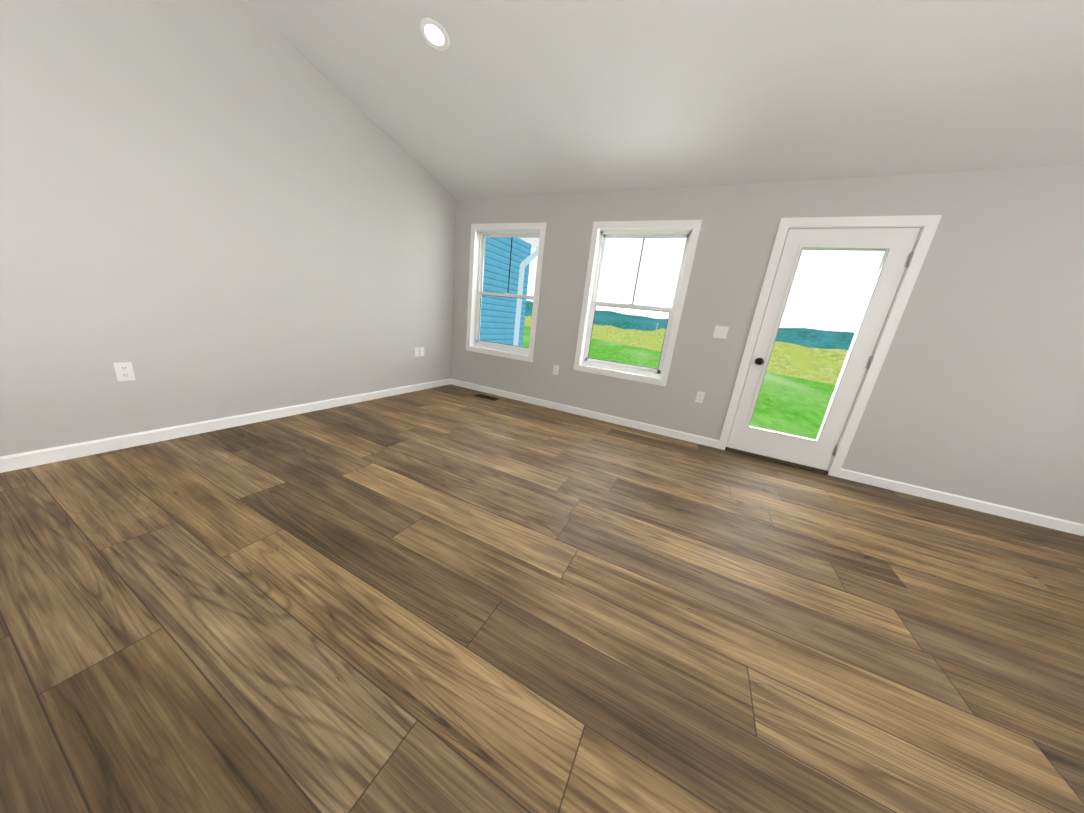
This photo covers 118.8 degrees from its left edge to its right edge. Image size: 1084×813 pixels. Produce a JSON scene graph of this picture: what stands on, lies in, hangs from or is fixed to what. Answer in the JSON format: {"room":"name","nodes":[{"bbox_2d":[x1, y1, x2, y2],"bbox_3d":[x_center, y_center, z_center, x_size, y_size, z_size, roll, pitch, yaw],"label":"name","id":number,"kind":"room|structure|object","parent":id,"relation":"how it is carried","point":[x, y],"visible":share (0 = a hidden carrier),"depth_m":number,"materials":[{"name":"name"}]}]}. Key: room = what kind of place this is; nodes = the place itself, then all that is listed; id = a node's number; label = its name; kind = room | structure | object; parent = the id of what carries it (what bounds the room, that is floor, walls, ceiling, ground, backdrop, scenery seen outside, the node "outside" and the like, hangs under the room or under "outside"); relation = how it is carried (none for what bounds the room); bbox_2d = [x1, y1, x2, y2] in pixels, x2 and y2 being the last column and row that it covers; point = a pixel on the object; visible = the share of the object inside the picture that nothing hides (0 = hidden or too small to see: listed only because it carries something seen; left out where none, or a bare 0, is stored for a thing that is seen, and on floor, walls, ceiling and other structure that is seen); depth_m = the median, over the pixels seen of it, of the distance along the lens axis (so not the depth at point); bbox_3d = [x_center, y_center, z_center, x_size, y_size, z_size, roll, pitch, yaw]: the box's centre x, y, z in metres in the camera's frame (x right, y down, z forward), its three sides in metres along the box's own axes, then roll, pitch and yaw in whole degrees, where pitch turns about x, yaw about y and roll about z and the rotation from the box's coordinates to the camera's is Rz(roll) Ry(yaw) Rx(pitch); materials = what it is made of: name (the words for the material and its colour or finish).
{"room":"empty living room","nodes":[
{"label":"empty living room","id":0,"kind":"room"},
{"bbox_2d":[0,0,455,455],"bbox_3d":[-2.654,-1.243,1.484,0.120,3.208,6.460,14,17,24],"label":"wall","id":1,"kind":"structure","parent":0,"point":[213,209],"depth_m":2.11,"materials":[{"name":"paint"}]},
{"bbox_2d":[113,362,135,380],"bbox_3d":[-2.599,-0.217,1.996,0.008,0.115,0.070,14,17,24],"label":"electrical outlet","id":2,"kind":"object","parent":1,"relation":"attached to","point":[124,371],"visible":1,"depth_m":1.99,"materials":[{"name":"white plastic"}]},
{"bbox_2d":[0,378,451,472],"bbox_3d":[-2.639,0.209,2.127,0.013,0.085,5.893,14,17,24],"label":"baseboard","id":3,"kind":"structure","parent":1,"relation":"attached to","point":[17,461],"depth_m":2.25,"materials":[{"name":"white wood"}]},
{"bbox_2d":[415,347,418,356],"bbox_3d":[-1.568,-0.683,4.026,0.016,0.115,0.070,14,17,24],"label":"electrical outlet","id":4,"kind":"object","parent":1,"relation":"attached to","point":[416,351],"visible":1,"depth_m":4.02,"materials":[{"name":"white plastic"}]},
{"bbox_2d":[420,347,423,355],"bbox_3d":[-1.530,-0.700,4.101,0.016,0.115,0.070,14,17,24],"label":"electrical outlet","id":5,"kind":"object","parent":1,"relation":"attached to","point":[421,351],"visible":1,"depth_m":4.09,"materials":[{"name":"white plastic"}]},
{"bbox_2d":[0,384,1083,812],"bbox_3d":[-1.742,1.222,-0.758,10.040,0.100,10.850,14,17,24],"label":"floor","id":6,"kind":"structure","parent":0,"point":[450,598],"depth_m":1.18,"materials":[{"name":"brown wood"}]},
{"bbox_2d":[474,394,498,400],"bbox_3d":[-0.727,-0.122,4.217,0.320,0.006,0.115,14,17,24],"label":"floor vent","id":7,"kind":"object","parent":6,"relation":"in","point":[486,397],"visible":0.98,"depth_m":4.21,"materials":[{"name":"black metal"}]},
{"bbox_2d":[244,0,1083,199],"bbox_3d":[-0.215,-1.265,-2.087,7.320,0.928,10.850,14,17,24],"label":"ceiling","id":8,"kind":"structure","parent":0,"point":[503,98],"depth_m":2.06,"materials":[{"name":"paint"}]},
{"bbox_2d":[419,17,449,50],"bbox_3d":[-0.695,-2.404,2.074,0.192,0.047,0.187,14,17,24],"label":"recessed light","id":9,"kind":"object","parent":8,"relation":"in","point":[434,33],"visible":1,"depth_m":2.07,"materials":[{"name":"white plastic"}]},
{"bbox_2d":[451,164,1083,523],"bbox_3d":[1.970,-0.755,3.037,7.320,2.440,0.150,14,17,24],"label":"wall","id":10,"kind":"structure","parent":0,"point":[977,392],"depth_m":2.53,"materials":[{"name":"paint"}]},
{"bbox_2d":[466,222,546,361],"bbox_3d":[-0.469,-1.444,4.109,1.058,1.588,0.176,14,17,24],"label":"window unit","id":11,"kind":"structure","parent":10,"relation":"in","point":[480,293],"depth_m":4.12,"materials":[{"name":"white plastic"}]},
{"bbox_2d":[553,365,558,374],"bbox_3d":[0.170,-0.447,3.924,0.070,0.115,0.008,14,17,24],"label":"outlet","id":12,"kind":"object","parent":10,"relation":"attached to","point":[555,369],"visible":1,"depth_m":3.92,"materials":[{"name":"white plastic"}]},
{"bbox_2d":[452,379,718,447],"bbox_3d":[0.252,0.013,3.984,3.510,0.085,0.013,14,17,24],"label":"baseboard","id":13,"kind":"structure","parent":10,"relation":"attached to","point":[672,433],"depth_m":3.80,"materials":[{"name":"white wood"}]},
{"bbox_2d":[573,220,701,386],"bbox_3d":[0.965,-1.099,3.463,1.058,1.588,0.176,14,17,24],"label":"window unit","id":14,"kind":"structure","parent":10,"relation":"in","point":[630,368],"depth_m":3.42,"materials":[{"name":"white plastic"}]},
{"bbox_2d":[695,391,704,402],"bbox_3d":[1.615,-0.094,3.275,0.070,0.115,0.008,14,17,24],"label":"outlet","id":15,"kind":"object","parent":10,"relation":"attached to","point":[699,397],"visible":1,"depth_m":3.27,"materials":[{"name":"white plastic"}]},
{"bbox_2d":[713,325,728,338],"bbox_3d":[1.718,-0.714,3.078,0.116,0.115,0.016,14,17,24],"label":"light switch","id":16,"kind":"object","parent":10,"relation":"attached to","point":[721,332],"visible":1,"depth_m":3.08,"materials":[{"name":"white plastic"}]},
{"bbox_2d":[725,446,828,474],"bbox_3d":[2.279,0.501,3.173,0.890,0.030,0.192,14,17,24],"label":"exterior door threshold sill","id":17,"kind":"structure","parent":10,"relation":"attached to","point":[778,461],"depth_m":3.08,"materials":[{"name":"brown metal"}]},
{"bbox_2d":[727,228,920,470],"bbox_3d":[2.357,-0.456,2.815,0.836,2.009,0.128,14,17,24],"label":"exterior door","id":18,"kind":"structure","parent":10,"relation":"in","point":[896,245],"depth_m":2.77,"materials":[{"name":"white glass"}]},
{"bbox_2d":[717,215,941,476],"bbox_3d":[2.385,-0.496,2.876,0.980,2.120,0.166,14,17,24],"label":"door frame","id":19,"kind":"structure","parent":10,"relation":"attached to","point":[927,225],"depth_m":2.66,"materials":[{"name":"white wood"}]},
{"bbox_2d":[838,468,1083,535],"bbox_3d":[3.765,0.859,2.401,2.460,0.085,0.013,14,17,24],"label":"baseboard","id":20,"kind":"structure","parent":10,"relation":"attached to","point":[978,505],"depth_m":2.56,"materials":[{"name":"white wood"}]},
{"label":"outside","id":21,"kind":"structure","parent":0,"visible":0},
{"bbox_2d":[522,316,847,438],"bbox_3d":[10.764,-19.581,83.656,230.000,5.791,172.151,14,17,24],"label":"lawn","id":22,"kind":"structure","parent":21,"point":[802,382],"depth_m":15.08,"materials":[{"name":"green plant"}]},
{"bbox_2d":[479,238,538,350],"bbox_3d":[-2.024,-1.993,6.372,3.760,3.020,2.630,14,17,24],"label":"neighboring house","id":23,"kind":"structure","parent":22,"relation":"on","point":[498,315],"depth_m":5.74,"materials":[{"name":"blue wood"}]},
{"bbox_2d":[525,301,854,349],"bbox_3d":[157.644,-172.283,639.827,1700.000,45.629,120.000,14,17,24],"label":"hills","id":24,"kind":"structure","parent":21,"point":[810,337],"depth_m":525.73,"materials":[{"name":"teal plant"}]}
]}

